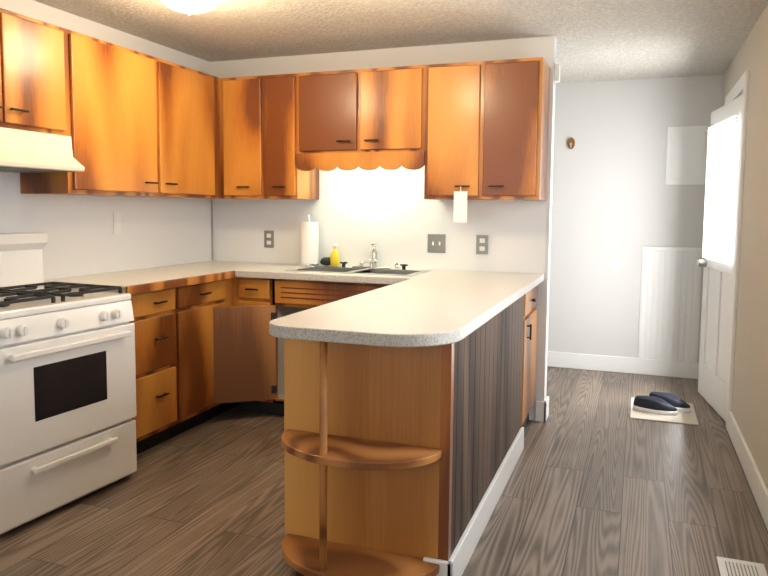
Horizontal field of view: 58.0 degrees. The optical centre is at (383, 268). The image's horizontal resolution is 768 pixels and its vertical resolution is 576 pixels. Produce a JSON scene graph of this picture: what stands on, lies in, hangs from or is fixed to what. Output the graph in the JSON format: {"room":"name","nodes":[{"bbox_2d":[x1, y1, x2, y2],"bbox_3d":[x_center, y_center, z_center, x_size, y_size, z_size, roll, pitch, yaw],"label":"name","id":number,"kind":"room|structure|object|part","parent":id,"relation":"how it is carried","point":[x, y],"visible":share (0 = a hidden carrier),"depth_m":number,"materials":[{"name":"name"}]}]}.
{"room":"kitchen","nodes":[
{"label":"kitchen","id":0,"kind":"room"},
{"bbox_2d":[0,0,209,279],"bbox_3d":[-2.458,-0.050,1.961,0.100,2.360,6.920,2,5,20],"label":"wall","id":1,"kind":"structure","parent":0,"point":[51,15],"depth_m":3.96,"materials":[{"name":"white paint"}]},
{"bbox_2d":[0,8,11,128],"bbox_3d":[-1.862,-0.861,2.878,0.324,0.510,0.359,2,5,20],"label":"upper cabinet","id":2,"kind":"object","parent":1,"relation":"attached to","point":[5,120],"depth_m":3.00,"materials":[{"name":"brown wood"}]},
{"bbox_2d":[0,127,84,172],"bbox_3d":[-1.757,-0.527,3.059,0.418,0.173,0.719,2,5,20],"label":"range hood","id":3,"kind":"object","parent":2,"relation":"attached to","point":[23,151],"visible":1,"depth_m":3.13,"materials":[{"name":"white metal"}]},
{"bbox_2d":[8,10,75,139],"bbox_3d":[-1.737,-0.888,3.217,0.324,0.510,0.365,2,5,20],"label":"upper cabinet","id":4,"kind":"object","parent":1,"relation":"attached to","point":[39,52],"depth_m":3.18,"materials":[{"name":"brown wood"}]},
{"bbox_2d":[20,31,163,197],"bbox_3d":[-1.560,-0.788,3.713,0.324,0.790,0.670,2,5,20],"label":"upper cabinet","id":5,"kind":"object","parent":1,"relation":"attached to","point":[131,123],"depth_m":3.62,"materials":[{"name":"brown wood"}]},
{"bbox_2d":[0,172,211,279],"bbox_3d":[-1.673,-0.247,3.943,0.004,0.570,2.400,2,5,20],"label":"backsplash","id":6,"kind":"structure","parent":1,"relation":"attached to","point":[83,239],"depth_m":4.06,"materials":[{"name":"white paint"}]},
{"bbox_2d":[113,212,120,233],"bbox_3d":[-1.594,-0.268,4.137,0.008,0.130,0.060,2,5,20],"label":"light switch","id":7,"kind":"object","parent":6,"relation":"attached to","point":[116,222],"visible":1,"depth_m":4.13,"materials":[{"name":"white plastic"}]},
{"bbox_2d":[160,59,219,198],"bbox_3d":[-1.348,-0.835,4.289,0.324,0.790,0.560,2,5,20],"label":"upper cabinet","id":8,"kind":"object","parent":1,"relation":"attached to","point":[191,150],"depth_m":4.25,"materials":[{"name":"brown wood"}]},
{"bbox_2d":[210,36,556,420],"bbox_3d":[-0.105,-0.263,4.711,2.420,2.360,0.120,2,5,20],"label":"wall","id":9,"kind":"structure","parent":0,"point":[545,48],"depth_m":4.36,"materials":[{"name":"white paint"}]},
{"bbox_2d":[211,199,212,260],"bbox_3d":[-1.257,-0.278,5.061,0.008,0.450,0.008,2,5,20],"label":"trim","id":10,"kind":"structure","parent":9,"relation":"attached to","point":[212,227],"depth_m":5.06,"materials":[{"name":"silver metal"}]},
{"bbox_2d":[224,75,263,198],"bbox_3d":[-0.876,-0.865,4.694,0.320,0.790,0.344,2,5,20],"label":"upper cabinet","id":11,"kind":"object","parent":9,"relation":"attached to","point":[243,96],"depth_m":4.53,"materials":[{"name":"brown wood"}]},
{"bbox_2d":[264,73,323,199],"bbox_3d":[-0.613,-0.855,4.598,0.240,0.790,0.344,2,5,20],"label":"upper cabinet","id":12,"kind":"object","parent":9,"relation":"attached to","point":[287,175],"depth_m":4.44,"materials":[{"name":"brown wood"}]},
{"bbox_2d":[296,65,427,159],"bbox_3d":[-0.100,-0.974,4.399,0.850,0.510,0.344,2,5,20],"label":"upper cabinet","id":13,"kind":"object","parent":9,"relation":"attached to","point":[371,113],"depth_m":4.23,"materials":[{"name":"brown wood"}]},
{"bbox_2d":[212,163,547,273],"bbox_3d":[-0.135,-0.373,4.647,2.400,0.730,0.004,2,5,20],"label":"backsplash","id":14,"kind":"structure","parent":9,"relation":"attached to","point":[395,216],"depth_m":4.60,"materials":[{"name":"white paint"}]},
{"bbox_2d":[264,230,273,247],"bbox_3d":[-0.815,-0.205,4.904,0.075,0.120,0.008,2,5,20],"label":"electrical outlet","id":15,"kind":"object","parent":14,"relation":"attached to","point":[268,239],"visible":1,"depth_m":4.90,"materials":[{"name":"silver metal"}]},
{"bbox_2d":[428,234,445,252],"bbox_3d":[0.339,-0.159,4.480,0.120,0.120,0.014,2,5,20],"label":"light switch","id":16,"kind":"object","parent":14,"relation":"attached to","point":[436,243],"visible":1,"depth_m":4.48,"materials":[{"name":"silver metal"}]},
{"bbox_2d":[476,235,487,253],"bbox_3d":[0.622,-0.148,4.380,0.075,0.120,0.008,2,5,20],"label":"electrical outlet","id":17,"kind":"object","parent":14,"relation":"attached to","point":[481,244],"visible":1,"depth_m":4.38,"materials":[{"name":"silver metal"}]},
{"bbox_2d":[420,61,483,199],"bbox_3d":[0.459,-0.812,4.207,0.343,0.790,0.344,2,5,20],"label":"upper cabinet","id":18,"kind":"object","parent":9,"relation":"attached to","point":[453,158],"depth_m":4.04,"materials":[{"name":"brown wood"}]},
{"bbox_2d":[453,186,466,222],"bbox_3d":[0.445,-0.371,4.032,0.080,0.210,0.001,2,5,20],"label":"tag","id":19,"kind":"object","parent":18,"relation":"hanging from","point":[460,205],"visible":0.96,"depth_m":4.03,"materials":[{"name":"white paper"}]},
{"bbox_2d":[480,57,549,199],"bbox_3d":[0.778,-0.800,4.091,0.337,0.790,0.344,2,5,20],"label":"upper cabinet","id":20,"kind":"object","parent":9,"relation":"attached to","point":[516,91],"depth_m":3.93,"materials":[{"name":"brown wood"}]},
{"bbox_2d":[554,64,559,82],"bbox_3d":[1.054,-1.184,4.210,0.029,0.100,0.060,2,5,20],"label":"door chime","id":21,"kind":"object","parent":9,"relation":"attached to","point":[557,74],"visible":1,"depth_m":4.18,"materials":[{"name":"white plastic"}]},
{"bbox_2d":[0,366,767,575],"bbox_3d":[-0.484,1.158,2.178,3.750,0.050,8.500,2,5,20],"label":"floor","id":22,"kind":"structure","parent":0,"point":[600,482],"depth_m":3.09,"materials":[{"name":"brown wood"}]},
{"bbox_2d":[0,232,136,534],"bbox_3d":[-1.616,0.442,3.107,0.675,1.170,0.761,3,5,24],"label":"stove","id":23,"kind":"object","parent":22,"relation":"on","point":[68,412],"visible":1,"depth_m":3.00,"materials":[{"name":"white metal"}]},
{"bbox_3d":[-1.362,0.231,2.976,0.028,0.098,0.755,3,5,24],"label":"panel","id":24,"kind":"part","parent":23,"relation":"part of","materials":[{"name":"white metal"}]},
{"bbox_2d":[0,323,136,466],"bbox_3d":[-1.345,0.519,2.992,0.122,0.460,0.747,2,5,20],"label":"oven","id":25,"kind":"object","parent":23,"relation":"in","point":[58,391],"depth_m":2.95,"materials":[{"name":"white metal"}]},
{"bbox_3d":[-1.367,0.890,3.031,0.030,0.255,0.747,3,5,24],"label":"drawer","id":26,"kind":"part","parent":23,"relation":"part of","materials":[{"name":"white metal"}]},
{"bbox_3d":[-1.338,0.808,3.011,0.043,0.022,0.440,3,5,24],"label":"drawer handle","id":27,"kind":"part","parent":23,"relation":"part of","materials":[{"name":"white metal"}]},
{"bbox_2d":[71,287,182,453],"bbox_3d":[-1.482,0.544,3.748,0.542,0.890,0.455,2,5,20],"label":"base cabinet","id":28,"kind":"object","parent":22,"relation":"on","point":[158,315],"depth_m":3.72,"materials":[{"name":"brown wood"}]},
{"bbox_2d":[43,261,270,294],"bbox_3d":[-1.264,0.039,4.238,0.579,0.042,1.601,2,5,20],"label":"countertop","id":29,"kind":"structure","parent":28,"relation":"on","point":[135,282],"depth_m":3.93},
{"bbox_2d":[179,279,230,431],"bbox_3d":[-1.320,0.508,4.190,0.542,0.890,0.490,2,5,20],"label":"base cabinet","id":30,"kind":"object","parent":22,"relation":"on","point":[198,299],"depth_m":4.06,"materials":[{"name":"brown wood"}]},
{"bbox_3d":[-0.866,0.529,4.254,0.400,0.595,0.018,-1,5,-18],"label":"open door","id":31,"kind":"part","parent":30,"relation":"part of","materials":[{"name":"brown wood"}]},
{"bbox_2d":[235,279,310,414],"bbox_3d":[-0.723,0.477,4.619,0.319,0.890,0.584,2,5,20],"label":"base cabinet","id":32,"kind":"object","parent":22,"relation":"on","point":[246,290],"depth_m":4.31,"materials":[{"name":"brown wood"}]},
{"bbox_2d":[235,263,430,278],"bbox_3d":[-0.304,0.033,4.411,1.105,0.042,0.616,2,5,20],"label":"countertop","id":33,"kind":"structure","parent":32,"relation":"on","point":[277,270],"depth_m":4.30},
{"bbox_2d":[299,215,318,265],"bbox_3d":[-0.505,-0.189,4.688,0.136,0.341,0.136,2,5,20],"label":"paper towel roll","id":34,"kind":"object","parent":33,"relation":"on","point":[309,243],"visible":1,"depth_m":4.64,"materials":[{"name":"white paper"}]},
{"bbox_2d":[320,257,329,265],"bbox_3d":[-0.388,-0.047,4.705,0.094,0.058,0.066,2,5,20],"label":"cloth","id":35,"kind":"object","parent":33,"relation":"on","point":[325,261],"visible":0.67,"depth_m":4.68,"materials":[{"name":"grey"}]},
{"bbox_2d":[330,244,338,265],"bbox_3d":[-0.331,-0.086,4.665,0.064,0.148,0.045,2,5,20],"label":"dish soap bottle","id":36,"kind":"object","parent":33,"relation":"on","point":[334,257],"visible":0.98,"depth_m":4.65,"materials":[{"name":"yellow plastic"}]},
{"bbox_2d":[283,265,426,302],"bbox_3d":[-0.158,0.102,4.371,0.824,0.177,0.414,2,5,20],"label":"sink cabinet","id":37,"kind":"object","parent":33,"relation":"in","point":[316,284],"depth_m":4.16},
{"bbox_2d":[340,259,407,269],"bbox_3d":[-0.099,-0.023,4.434,0.472,0.063,0.223,2,5,20],"label":"faucet","id":38,"kind":"object","parent":33,"relation":"on","point":[371,261],"depth_m":4.48,"materials":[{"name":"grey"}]},
{"bbox_2d":[371,244,377,265],"bbox_3d":[-0.064,-0.082,4.582,0.048,0.158,0.059,2,5,20],"label":"soap dispenser","id":39,"kind":"object","parent":33,"relation":"on","point":[374,254],"visible":0.85,"depth_m":4.57,"materials":[{"name":"white"}]},
{"bbox_2d":[279,295,526,575],"bbox_3d":[0.202,0.607,3.186,0.630,0.890,1.596,2,5,20],"label":"base cabinet","id":40,"kind":"object","parent":22,"relation":"on","point":[401,400],"depth_m":2.44,"materials":[{"name":"brown wood"}]},
{"bbox_3d":[-0.076,0.617,2.447,0.614,0.790,0.012,2,5,20],"label":"panel","id":41,"kind":"part","parent":40,"relation":"part of","materials":[{"name":"brown wood"}]},
{"bbox_2d":[247,269,542,354],"bbox_3d":[0.255,0.132,3.303,0.710,0.042,2.321,2,5,20],"label":"countertop","id":42,"kind":"structure","parent":40,"relation":"on","point":[433,310],"depth_m":2.66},
{"bbox_3d":[0.210,0.677,2.355,0.036,0.890,0.036,2,5,20],"label":"corner post","id":43,"kind":"part","parent":40,"relation":"part of","materials":[{"name":"brown wood"}]},
{"bbox_2d":[423,427,523,575],"bbox_3d":[0.454,1.000,3.107,0.102,0.125,1.590,2,5,20],"label":"baseboard","id":44,"kind":"structure","parent":40,"relation":"attached to","point":[456,563],"depth_m":2.79,"materials":[{"name":"white wood"}]},
{"bbox_2d":[527,283,539,422],"bbox_3d":[0.573,0.526,4.177,0.618,0.890,0.526,2,5,20],"label":"base cabinet","id":45,"kind":"object","parent":22,"relation":"on","point":[532,296],"depth_m":4.09,"materials":[{"name":"brown wood"}]},
{"bbox_2d":[630,397,698,424],"bbox_3d":[1.847,0.945,4.589,0.400,0.008,0.510,2,5,20],"label":"door mat","id":46,"kind":"object","parent":22,"relation":"on","point":[689,418],"visible":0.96,"depth_m":4.43,"materials":[{"name":"beige fabric"}]},
{"bbox_2d":[633,395,677,415],"bbox_3d":[1.778,0.898,4.541,0.278,0.092,0.113,3,5,28],"label":"shoe","id":47,"kind":"object","parent":46,"relation":"on","point":[652,405],"visible":1,"depth_m":4.51,"materials":[{"name":"black fabric"}]},
{"bbox_2d":[649,392,690,412],"bbox_3d":[1.906,0.892,4.627,0.278,0.092,0.113,4,6,38],"label":"shoe","id":48,"kind":"object","parent":46,"relation":"on","point":[678,403],"visible":0.69,"depth_m":4.57,"materials":[{"name":"black fabric"}]},
{"bbox_2d":[716,556,767,575],"bbox_3d":[1.290,1.121,2.467,0.160,0.006,0.330,2,5,20],"label":"floor vent","id":49,"kind":"object","parent":22,"relation":"in","point":[730,567],"visible":1,"depth_m":2.56,"materials":[{"name":"white metal"}]},
{"bbox_2d":[33,0,767,83],"bbox_3d":[-0.463,-1.243,1.974,3.750,0.050,8.500,2,5,20],"label":"ceiling","id":50,"kind":"structure","parent":0,"point":[606,40],"depth_m":3.98,"materials":[{"name":"white paint"}]},
{"bbox_2d":[160,0,224,14],"bbox_3d":[-0.934,-1.275,3.320,0.347,0.120,0.347,2,5,20],"label":"ceiling light","id":51,"kind":"object","parent":50,"relation":"attached to","point":[189,7],"visible":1,"depth_m":3.28,"materials":[{"name":"white glass"}]},
{"bbox_2d":[548,75,723,362],"bbox_3d":[1.569,-0.340,5.788,2.480,2.360,0.100,2,5,20],"label":"wall","id":52,"kind":"structure","parent":0,"point":[614,196],"depth_m":5.62,"materials":[{"name":"grey paint"}]},
{"bbox_2d":[567,137,574,148],"bbox_3d":[1.533,-1.023,5.675,0.060,0.096,0.031,2,5,20],"label":"hook","id":53,"kind":"object","parent":52,"relation":"attached to","point":[571,143],"visible":1,"depth_m":5.68,"materials":[{"name":"brown wood"}]},
{"bbox_2d":[609,258,621,270],"bbox_3d":[1.885,-0.028,5.638,0.100,0.100,0.010,2,5,20],"label":"electrical outlet cover","id":54,"kind":"object","parent":52,"relation":"attached to","point":[615,264],"visible":1,"depth_m":5.63,"materials":[{"name":"white plastic"}]},
{"bbox_2d":[547,351,698,378],"bbox_3d":[1.469,0.773,5.854,2.330,0.130,0.016,2,5,20],"label":"baseboard","id":55,"kind":"structure","parent":52,"relation":"attached to","point":[680,369],"depth_m":5.66,"materials":[{"name":"white wood"}]},
{"bbox_2d":[638,246,702,361],"bbox_3d":[2.275,0.287,5.516,0.452,0.910,0.020,2,5,20],"label":"wall panel","id":56,"kind":"structure","parent":52,"relation":"attached to","point":[670,303],"depth_m":5.51,"materials":[{"name":"white wood"}]},
{"bbox_2d":[665,126,709,184],"bbox_3d":[2.360,-0.875,5.387,0.300,0.450,0.023,2,5,20],"label":"breaker panel","id":57,"kind":"object","parent":52,"relation":"attached to","point":[686,159],"visible":0.94,"depth_m":5.38,"materials":[{"name":"white metal"}]},
{"bbox_2d":[722,4,767,488],"bbox_3d":[1.217,0.025,1.459,0.150,2.360,8.500,2,5,20],"label":"wall","id":58,"kind":"structure","parent":0,"point":[749,410],"depth_m":3.60,"materials":[{"name":"beige paint"}]},
{"bbox_2d":[697,95,742,421],"bbox_3d":[2.209,-0.067,4.578,0.097,2.008,0.819,2,5,12],"label":"entry door","id":59,"kind":"structure","parent":58,"relation":"in","point":[721,188],"depth_m":4.53,"materials":[{"name":"white wood"}]},
{"bbox_2d":[702,116,735,263],"bbox_3d":[2.192,-0.500,4.548,0.024,0.900,0.675,2,5,12],"label":"window","id":60,"kind":"structure","parent":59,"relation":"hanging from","point":[721,135],"depth_m":4.48,"materials":[{"name":"white glass"}]},
{"bbox_3d":[2.196,-0.933,4.511,0.012,0.012,0.715,2,5,12],"label":"curtain rod","id":61,"kind":"part","parent":59,"relation":"part of","materials":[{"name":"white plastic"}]},
{"label":"glass","id":62,"kind":"part","parent":59,"relation":"part of","materials":[{"name":"white glass"}]},
{"bbox_2d":[725,70,748,430],"bbox_3d":[2.335,-0.114,4.537,0.168,2.135,1.020,2,5,20],"label":"door frame","id":63,"kind":"structure","parent":58,"relation":"attached to","point":[739,87],"depth_m":4.11,"materials":[{"name":"white wood"}]},
{"bbox_2d":[728,411,767,528],"bbox_3d":[0.873,1.189,0.885,0.016,0.130,7.010,2,5,20],"label":"baseboard","id":64,"kind":"structure","parent":58,"relation":"attached to","point":[756,482],"depth_m":3.36,"materials":[{"name":"white wood"}]}
]}

